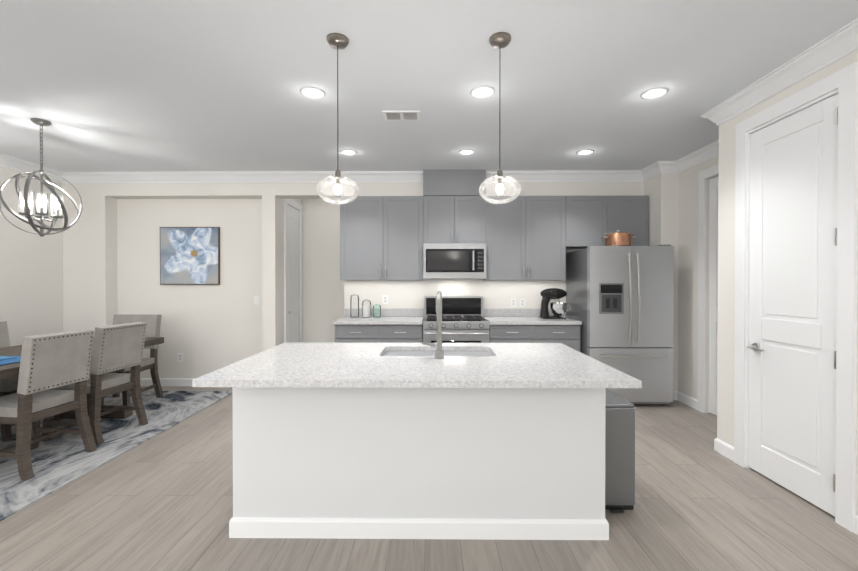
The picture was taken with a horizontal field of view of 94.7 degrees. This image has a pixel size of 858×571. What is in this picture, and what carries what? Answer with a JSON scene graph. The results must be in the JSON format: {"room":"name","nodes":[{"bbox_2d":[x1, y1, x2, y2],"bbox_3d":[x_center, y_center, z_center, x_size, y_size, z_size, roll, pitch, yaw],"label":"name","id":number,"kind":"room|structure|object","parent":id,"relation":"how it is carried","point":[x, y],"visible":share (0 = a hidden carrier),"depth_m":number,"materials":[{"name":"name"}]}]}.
{"room":"kitchen","nodes":[
{"label":"kitchen","id":0,"kind":"room"},
{"bbox_2d":[0,166,62,346],"bbox_3d":[-4.737,-0.021,1.322,0.120,2.740,8.000,0,0,1],"label":"wall","id":1,"kind":"structure","parent":0,"point":[31,284],"depth_m":4.58,"materials":[{"name":"white paint"}]},
{"bbox_2d":[0,153,67,182],"bbox_3d":[-4.635,-1.331,1.217,0.086,0.118,7.570,0,0,1],"label":"crown molding","id":2,"kind":"structure","parent":1,"relation":"attached to","point":[6,161],"depth_m":4.51,"materials":[{"name":"white"}]},
{"bbox_2d":[62,183,117,331],"bbox_3d":[-4.370,-0.046,5.164,0.543,2.740,0.310,0,0,1],"label":"wall","id":3,"kind":"structure","parent":0,"point":[90,294],"depth_m":5.01,"materials":[{"name":"white paint"}]},
{"bbox_2d":[64,171,422,182],"bbox_3d":[-2.311,-1.356,4.938,4.484,0.118,0.086,0,0,1],"label":"crown molding","id":4,"kind":"structure","parent":3,"relation":"attached to","point":[175,176],"depth_m":4.94,"materials":[{"name":"white"}]},
{"bbox_2d":[105,183,261,198],"bbox_3d":[-3.103,-1.276,5.144,1.990,0.280,0.310,0,0,1],"label":"wall","id":5,"kind":"structure","parent":0,"point":[184,190],"depth_m":4.99,"materials":[{"name":"white paint"}]},
{"bbox_2d":[262,183,301,351],"bbox_3d":[-2.020,-0.049,5.562,0.169,2.740,1.150,0,0,1],"label":"wall","id":6,"kind":"structure","parent":0,"point":[272,270],"depth_m":4.99,"materials":[{"name":"white paint"}]},
{"bbox_2d":[284,199,302,342],"bbox_3d":[-1.926,0.055,5.646,0.018,2.530,0.720,0,0,1],"label":"door frame","id":7,"kind":"structure","parent":6,"relation":"attached to","point":[291,202],"depth_m":5.36,"materials":[{"name":"white wood"}]},
{"bbox_2d":[302,199,343,342],"bbox_3d":[-1.431,-0.053,6.071,0.998,2.740,0.120,0,0,1],"label":"wall","id":8,"kind":"structure","parent":0,"point":[323,296],"depth_m":6.01,"materials":[{"name":"white paint"}]},
{"bbox_2d":[117,199,580,377],"bbox_3d":[-0.704,-0.047,5.234,6.787,2.740,0.140,0,0,1],"label":"wall","id":9,"kind":"structure","parent":0,"point":[205,329],"depth_m":5.18,"materials":[{"name":"white paint"}]},
{"bbox_2d":[140,378,195,385],"bbox_3d":[-3.103,1.272,5.189,1.990,0.102,0.014,0,0,1],"label":"baseboard","id":10,"kind":"structure","parent":9,"relation":"attached to","point":[143,381],"depth_m":5.19,"materials":[{"name":"white"}]},
{"bbox_2d":[177,353,182,361],"bbox_3d":[-3.271,0.943,5.191,0.072,0.116,0.008,0,0,1],"label":"electrical outlet","id":11,"kind":"object","parent":9,"relation":"attached to","point":[179,357],"visible":1,"depth_m":5.19,"materials":[{"name":"white plastic"}]},
{"bbox_2d":[160,227,219,284],"bbox_3d":[-3.127,-0.387,5.167,0.777,0.754,0.033,0,0,1],"label":"framed artwork","id":12,"kind":"object","parent":9,"relation":"attached to","point":[189,255],"visible":0.96,"depth_m":5.15,"materials":[{"name":"blue"}]},
{"bbox_2d":[254,296,258,304],"bbox_3d":[-2.261,0.193,5.175,0.072,0.116,0.010,0,0,1],"label":"light switch","id":13,"kind":"object","parent":9,"relation":"attached to","point":[256,300],"visible":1,"depth_m":5.17,"materials":[{"name":"white plastic"}]},
{"bbox_2d":[340,196,427,279],"bbox_3d":[-0.549,-0.580,4.994,1.080,1.030,0.328,0,0,1],"label":"upper cabinet","id":14,"kind":"object","parent":9,"relation":"attached to","point":[382,237],"depth_m":4.83,"materials":[{"name":"grey wood"}]},
{"bbox_2d":[383,295,387,303],"bbox_3d":[-0.571,0.183,5.160,0.072,0.116,0.008,0,0,1],"label":"electrical outlet","id":15,"kind":"object","parent":9,"relation":"attached to","point":[385,299],"visible":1,"depth_m":5.16,"materials":[{"name":"white plastic"}]},
{"bbox_2d":[423,169,485,195],"bbox_3d":[0.313,-1.257,4.981,0.763,0.314,0.328,0,0,1],"label":"enclosure","id":16,"kind":"object","parent":9,"relation":"attached to","point":[452,182],"visible":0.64,"depth_m":4.82,"materials":[{"name":"grey"}]},
{"bbox_2d":[428,196,487,243],"bbox_3d":[0.313,-0.804,4.984,0.762,0.583,0.328,0,0,1],"label":"upper cabinet","id":17,"kind":"object","parent":9,"relation":"attached to","point":[451,219],"depth_m":4.82,"materials":[{"name":"grey wood"}]},
{"bbox_2d":[423,243,485,278],"bbox_3d":[0.312,-0.296,4.929,0.759,0.423,0.444,0,0,1],"label":"microwave","id":18,"kind":"object","parent":17,"relation":"attached to","point":[454,260],"visible":1,"depth_m":4.75,"materials":[{"name":"silver metal"}]},
{"bbox_2d":[511,298,515,306],"bbox_3d":[1.099,0.224,5.145,0.072,0.116,0.008,0,0,1],"label":"electrical outlet","id":19,"kind":"object","parent":9,"relation":"attached to","point":[513,302],"visible":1,"depth_m":5.14,"materials":[{"name":"white plastic"}]},
{"bbox_2d":[520,298,524,306],"bbox_3d":[1.219,0.224,5.144,0.072,0.116,0.008,0,0,1],"label":"electrical outlet","id":20,"kind":"object","parent":9,"relation":"attached to","point":[522,302],"visible":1,"depth_m":5.14,"materials":[{"name":"white plastic"}]},
{"bbox_2d":[482,196,571,279],"bbox_3d":[1.181,-0.580,4.978,1.092,1.030,0.328,0,0,1],"label":"upper cabinet","id":21,"kind":"object","parent":9,"relation":"attached to","point":[521,237],"depth_m":4.82,"materials":[{"name":"grey wood"}]},
{"bbox_2d":[572,196,647,248],"bbox_3d":[2.167,-0.785,4.967,0.999,0.620,0.328,0,0,1],"label":"upper cabinet","id":22,"kind":"object","parent":9,"relation":"attached to","point":[593,217],"depth_m":4.81,"materials":[{"name":"grey wood"}]},
{"bbox_2d":[0,386,857,570],"bbox_3d":[-0.898,1.377,1.716,7.850,0.060,8.900,0,0,1],"label":"floor","id":23,"kind":"structure","parent":0,"point":[162,501],"depth_m":2.18,"materials":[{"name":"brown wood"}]},
{"bbox_2d":[0,391,231,521],"bbox_3d":[-3.445,1.331,3.209,2.030,0.012,3.440,0,0,1],"label":"rug","id":24,"kind":"object","parent":23,"relation":"on","point":[61,460],"visible":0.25,"depth_m":3.25,"materials":[{"name":"fabric"}]},
{"bbox_2d":[0,321,59,440],"bbox_3d":[-3.863,0.833,3.590,0.573,0.975,0.508,0,0,1],"label":"chair","id":25,"kind":"object","parent":24,"relation":"on","point":[9,385],"visible":0.4,"depth_m":3.43,"materials":[{"name":"beige fabric"}]},
{"bbox_2d":[0,329,96,480],"bbox_3d":[-2.975,0.837,2.963,0.573,0.975,0.508,0,0,7],"label":"chair","id":26,"kind":"object","parent":24,"relation":"on","point":[49,361],"visible":1,"depth_m":2.89,"materials":[{"name":"beige fabric"}]},
{"bbox_2d":[0,337,163,418],"bbox_3d":[-3.419,0.948,3.227,1.020,0.750,2.220,0,0,1],"label":"dining table","id":27,"kind":"object","parent":24,"relation":"on","point":[9,370],"visible":0.21,"depth_m":3.91,"materials":[{"name":"brown wood"}]},
{"bbox_2d":[0,356,20,365],"bbox_3d":[-3.317,0.565,2.993,0.490,0.016,0.360,0,0,1],"label":"placemat","id":28,"kind":"object","parent":27,"relation":"on","point":[4,360],"visible":0.62,"depth_m":3.00,"materials":[{"name":"blue fabric"}]},
{"bbox_2d":[41,322,147,444],"bbox_3d":[-2.979,0.833,3.553,0.573,0.975,0.508,0,0,7],"label":"chair","id":29,"kind":"object","parent":24,"relation":"on","point":[118,347],"visible":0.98,"depth_m":3.46,"materials":[{"name":"beige fabric"}]},
{"bbox_2d":[104,314,162,405],"bbox_3d":[-3.428,0.828,4.403,0.574,0.975,0.573,0,0,1],"label":"chair","id":30,"kind":"object","parent":24,"relation":"on","point":[153,325],"visible":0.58,"depth_m":4.59,"materials":[{"name":"beige fabric"}]},
{"bbox_2d":[334,324,422,342],"bbox_3d":[-0.582,0.886,4.864,1.018,0.880,0.608,0,0,1],"label":"base cabinet","id":31,"kind":"object","parent":23,"relation":"on","point":[342,333],"depth_m":4.56,"materials":[{"name":"grey wood"}]},
{"bbox_2d":[229,387,611,539],"bbox_3d":[-0.054,0.898,2.478,2.014,0.888,0.774,0,0,1],"label":"kitchen island","id":32,"kind":"object","parent":23,"relation":"on","point":[439,439],"depth_m":2.10,"materials":[{"name":"white paint"}]},
{"bbox_2d":[192,343,641,387],"bbox_3d":[-0.054,0.438,2.332,2.018,0.032,1.120,0,0,1],"label":"island countertop","id":33,"kind":"structure","parent":32,"relation":"on","point":[285,364],"depth_m":2.02,"materials":[{"name":"white stone"}]},
{"bbox_2d":[420,291,443,358],"bbox_3d":[0.022,0.226,2.388,0.133,0.391,0.232,0,0,1],"label":"faucet","id":34,"kind":"object","parent":33,"relation":"on","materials":[{"name":"silver metal"}]},
{"bbox_2d":[388,347,487,354],"bbox_3d":[0.056,0.551,2.546,0.712,0.220,0.370,0,0,1],"label":"sink","id":35,"kind":"object","parent":33,"relation":"in","point":[391,350],"depth_m":2.71,"materials":[{"name":"silver metal"}]},
{"bbox_2d":[423,296,488,342],"bbox_3d":[0.311,0.731,4.782,0.752,1.190,0.697,0,0,1],"label":"range","id":36,"kind":"object","parent":23,"relation":"on","point":[464,320],"visible":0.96,"depth_m":4.55,"materials":[{"name":"silver metal"}]},
{"bbox_2d":[489,324,579,351],"bbox_3d":[1.221,0.886,4.847,1.048,0.880,0.608,0,0,1],"label":"base cabinet","id":37,"kind":"object","parent":23,"relation":"on","point":[568,335],"depth_m":4.54,"materials":[{"name":"grey wood"}]},
{"bbox_2d":[333,309,581,324],"bbox_3d":[0.324,0.375,4.837,2.855,0.142,0.638,0,0,1],"label":"countertop","id":38,"kind":"structure","parent":37,"relation":"on","point":[491,316],"depth_m":4.86,"materials":[{"name":"stone"}]},
{"bbox_2d":[350,295,358,317],"bbox_3d":[-0.938,0.253,4.989,0.110,0.300,0.110,0,0,1],"label":"canister","id":39,"kind":"object","parent":38,"relation":"on","point":[354,305],"visible":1,"depth_m":4.99,"materials":[{"name":"clear glass"}]},
{"bbox_2d":[362,299,370,317],"bbox_3d":[-0.788,0.288,4.987,0.110,0.230,0.110,0,0,1],"label":"canister","id":40,"kind":"object","parent":38,"relation":"on","point":[366,311],"visible":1,"depth_m":4.95,"materials":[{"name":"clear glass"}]},
{"bbox_2d":[373,304,380,317],"bbox_3d":[-0.658,0.318,4.987,0.104,0.170,0.104,0,0,1],"label":"canister","id":41,"kind":"object","parent":38,"relation":"on","point":[376,311],"visible":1,"depth_m":5.01,"materials":[{"name":"green glass"}]},
{"bbox_2d":[539,288,570,318],"bbox_3d":[1.548,0.217,4.845,0.367,0.375,0.222,0,0,1],"label":"stand mixer","id":42,"kind":"object","parent":38,"relation":"on","point":[558,309],"visible":1,"depth_m":4.80,"materials":[{"name":"black metal"}]},
{"bbox_2d":[566,245,673,404],"bbox_3d":[2.210,0.439,4.652,0.908,1.775,0.857,0,0,1],"label":"refrigerator","id":43,"kind":"object","parent":23,"relation":"on","point":[620,300],"visible":0.92,"depth_m":4.30,"materials":[{"name":"silver metal"}]},
{"bbox_2d":[601,230,635,245],"bbox_3d":[2.173,-0.543,4.534,0.376,0.188,0.294,0,0,1],"label":"copper pot","id":44,"kind":"object","parent":43,"relation":"on","point":[617,238],"visible":0.85,"depth_m":4.42,"materials":[{"name":"brown metal"}]},
{"bbox_2d":[605,388,635,512],"bbox_3d":[1.108,1.025,2.555,0.253,0.632,0.485,0,0,1],"label":"trash can","id":45,"kind":"object","parent":23,"relation":"on","point":[619,454],"visible":0.42,"depth_m":2.35,"materials":[{"name":"grey metal"}]},
{"bbox_2d":[0,0,857,171],"bbox_3d":[-0.898,-1.423,1.697,7.850,0.060,8.900,0,0,1],"label":"ceiling","id":46,"kind":"structure","parent":0,"point":[150,85],"depth_m":2.67,"materials":[{"name":"white paint"}]},
{"bbox_2d":[0,118,82,236],"bbox_3d":[-3.308,-0.910,3.373,0.501,0.987,0.500,0,0,1],"label":"chandelier","id":47,"kind":"object","parent":46,"relation":"hanging from","point":[42,214],"visible":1,"depth_m":3.34,"materials":[{"name":"silver metal"}]},
{"bbox_2d":[300,86,324,98],"bbox_3d":[-0.842,-1.396,2.866,0.176,0.008,0.176,0,0,1],"label":"recessed light","id":48,"kind":"object","parent":46,"relation":"in","point":[313,92],"visible":1,"depth_m":2.86,"materials":[{"name":"white"}]},
{"bbox_2d":[317,33,358,204],"bbox_3d":[-0.518,-0.930,2.247,0.236,0.932,0.236,0,0,1],"label":"pendant light","id":49,"kind":"object","parent":46,"relation":"hanging from","point":[338,41],"visible":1,"depth_m":2.25,"materials":[{"name":"clear glass"}]},
{"bbox_2d":[340,149,356,154],"bbox_3d":[-0.850,-1.405,4.177,0.176,0.008,0.176,0,0,1],"label":"recessed light","id":50,"kind":"object","parent":46,"relation":"in","point":[348,152],"visible":1,"depth_m":4.17,"materials":[{"name":"white plastic"}]},
{"bbox_2d":[382,111,419,119],"bbox_3d":[-0.224,-1.399,3.256,0.300,0.009,0.170,0,0,1],"label":"ceiling vent","id":51,"kind":"object","parent":46,"relation":"in","point":[401,115],"visible":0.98,"depth_m":3.24,"materials":[{"name":"white metal"}]},
{"bbox_2d":[459,149,474,154],"bbox_3d":[0.400,-1.405,4.165,0.176,0.008,0.176,0,0,1],"label":"recessed light","id":52,"kind":"object","parent":46,"relation":"in","point":[466,152],"visible":1,"depth_m":4.16,"materials":[{"name":"white plastic"}]},
{"bbox_2d":[470,86,494,97],"bbox_3d":[0.388,-1.396,2.855,0.176,0.008,0.176,0,0,1],"label":"recessed light","id":53,"kind":"object","parent":46,"relation":"in","point":[482,91],"visible":1,"depth_m":2.85,"materials":[{"name":"white"}]},
{"bbox_2d":[479,32,520,203],"bbox_3d":[0.402,-0.930,2.238,0.236,0.932,0.236,0,0,1],"label":"pendant light","id":54,"kind":"object","parent":46,"relation":"hanging from","point":[498,40],"visible":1,"depth_m":2.24,"materials":[{"name":"clear glass"}]},
{"bbox_2d":[576,149,593,154],"bbox_3d":[1.650,-1.405,4.173,0.176,0.008,0.176,0,0,1],"label":"recessed light","id":55,"kind":"object","parent":46,"relation":"in","point":[585,152],"visible":1,"depth_m":4.17,"materials":[{"name":"white"}]},
{"bbox_2d":[640,87,667,98],"bbox_3d":[1.638,-1.396,2.873,0.176,0.008,0.176,0,0,1],"label":"recessed light","id":56,"kind":"object","parent":46,"relation":"in","point":[654,93],"visible":1,"depth_m":2.87,"materials":[{"name":"white plastic"}]},
{"bbox_2d":[275,182,643,198],"bbox_3d":[0.374,-1.258,5.051,4.628,0.315,0.190,0,0,1],"label":"wall","id":57,"kind":"structure","parent":0,"point":[582,188],"depth_m":4.95,"materials":[{"name":"white paint"}]},
{"bbox_2d":[486,170,639,181],"bbox_3d":[1.690,-1.356,4.893,1.993,0.118,0.100,0,0,1],"label":"crown molding","id":58,"kind":"structure","parent":57,"relation":"attached to","point":[552,175],"depth_m":4.90,"materials":[{"name":"white wood"}]},
{"bbox_2d":[644,173,678,390],"bbox_3d":[2.847,-0.045,4.921,0.320,2.740,0.700,0,0,1],"label":"wall","id":59,"kind":"structure","parent":0,"point":[661,191],"depth_m":4.57,"materials":[{"name":"white paint"}]},
{"bbox_2d":[640,161,671,181],"bbox_3d":[2.651,-1.354,4.656,0.106,0.118,0.356,0,0,1],"label":"crown molding","id":60,"kind":"structure","parent":59,"relation":"attached to","point":[659,167],"depth_m":4.61,"materials":[{"name":"white wood"}]},
{"bbox_2d":[672,139,718,172],"bbox_3d":[2.832,-1.349,3.868,0.090,0.118,1.390,0,0,1],"label":"crown molding","id":61,"kind":"structure","parent":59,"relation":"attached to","point":[710,151],"depth_m":4.18,"materials":[{"name":"white"}]},
{"bbox_2d":[678,156,718,412],"bbox_3d":[2.938,-0.038,3.945,0.120,2.740,1.250,0,0,1],"label":"wall","id":62,"kind":"structure","parent":0,"point":[688,284],"depth_m":4.35,"materials":[{"name":"white paint"}]},
{"bbox_2d":[675,391,697,409],"bbox_3d":[2.875,1.278,4.395,0.014,0.102,0.370,0,0,1],"label":"baseboard","id":63,"kind":"structure","parent":62,"relation":"attached to","point":[679,396],"depth_m":4.40,"materials":[{"name":"white"}]},
{"bbox_2d":[698,164,718,412],"bbox_3d":[2.867,0.068,3.716,0.018,2.530,0.970,0,0,1],"label":"door frame","id":64,"kind":"structure","parent":62,"relation":"attached to","point":[703,175],"depth_m":4.13,"materials":[{"name":"white wood"}]},
{"bbox_2d":[708,176,717,415],"bbox_3d":[2.923,0.111,3.716,0.035,2.420,0.780,0,0,1],"label":"hall door","id":65,"kind":"structure","parent":62,"relation":"in","point":[713,289],"depth_m":4.04,"materials":[{"name":"white wood"}]},
{"bbox_2d":[717,110,747,446],"bbox_3d":[2.659,-0.032,3.037,0.660,2.740,0.292,0,0,1],"label":"wall","id":66,"kind":"structure","parent":0,"point":[726,279],"depth_m":3.09,"materials":[{"name":"white paint"}]},
{"bbox_2d":[714,438,733,452],"bbox_3d":[2.594,1.286,3.213,0.554,0.102,0.040,0,0,1],"label":"baseboard","id":67,"kind":"structure","parent":66,"relation":"attached to","point":[724,449],"depth_m":3.12,"materials":[{"name":"white wood"}]},
{"bbox_2d":[748,58,841,117],"bbox_3d":[2.655,-1.259,2.551,0.660,0.280,0.663,0,0,1],"label":"wall","id":68,"kind":"structure","parent":0,"point":[825,72],"depth_m":2.48,"materials":[{"name":"white paint"}]},
{"bbox_2d":[842,50,857,514],"bbox_3d":[2.628,-0.010,-0.259,0.660,2.740,4.975,0,0,1],"label":"wall","id":69,"kind":"structure","parent":0,"point":[850,59],"depth_m":2.15,"materials":[{"name":"white paint"}]},
{"bbox_2d":[701,18,857,125],"bbox_3d":[2.261,-1.325,0.316,0.086,0.118,5.896,0,0,1],"label":"crown molding","id":70,"kind":"structure","parent":69,"relation":"attached to","point":[840,43],"depth_m":2.49,"materials":[{"name":"white wood"}]},
{"bbox_2d":[747,94,837,516],"bbox_3d":[2.322,0.115,2.560,0.099,2.428,0.654,0,0,1],"label":"pantry door","id":71,"kind":"structure","parent":69,"relation":"in","point":[793,292],"depth_m":2.52,"materials":[{"name":"white wood"}]},
{"bbox_2d":[734,62,857,531],"bbox_3d":[2.346,0.066,2.563,0.078,2.550,0.843,0,0,1],"label":"door frame","id":72,"kind":"structure","parent":69,"relation":"attached to","point":[842,84],"depth_m":2.22,"materials":[{"name":"white wood"}]},
{"bbox_2d":[853,514,857,534],"bbox_3d":[2.292,1.309,-0.233,0.014,0.102,4.765,0,0,1],"label":"baseboard","id":73,"kind":"structure","parent":69,"relation":"attached to","point":[855,517],"depth_m":2.14,"materials":[{"name":"white"}]},
{"bbox_3d":[-2.043,-0.050,5.647,0.122,2.740,0.540,0,0,1],"label":"wall","id":74,"kind":"structure","parent":0,"visible":0},
{"bbox_2d":[288,205,299,342],"bbox_3d":[-1.936,0.098,5.647,0.079,2.420,0.530,0,0,1],"label":"closet door","id":75,"kind":"structure","parent":74,"relation":"in","point":[293,283],"depth_m":5.67,"materials":[{"name":"white wood"}]}
]}

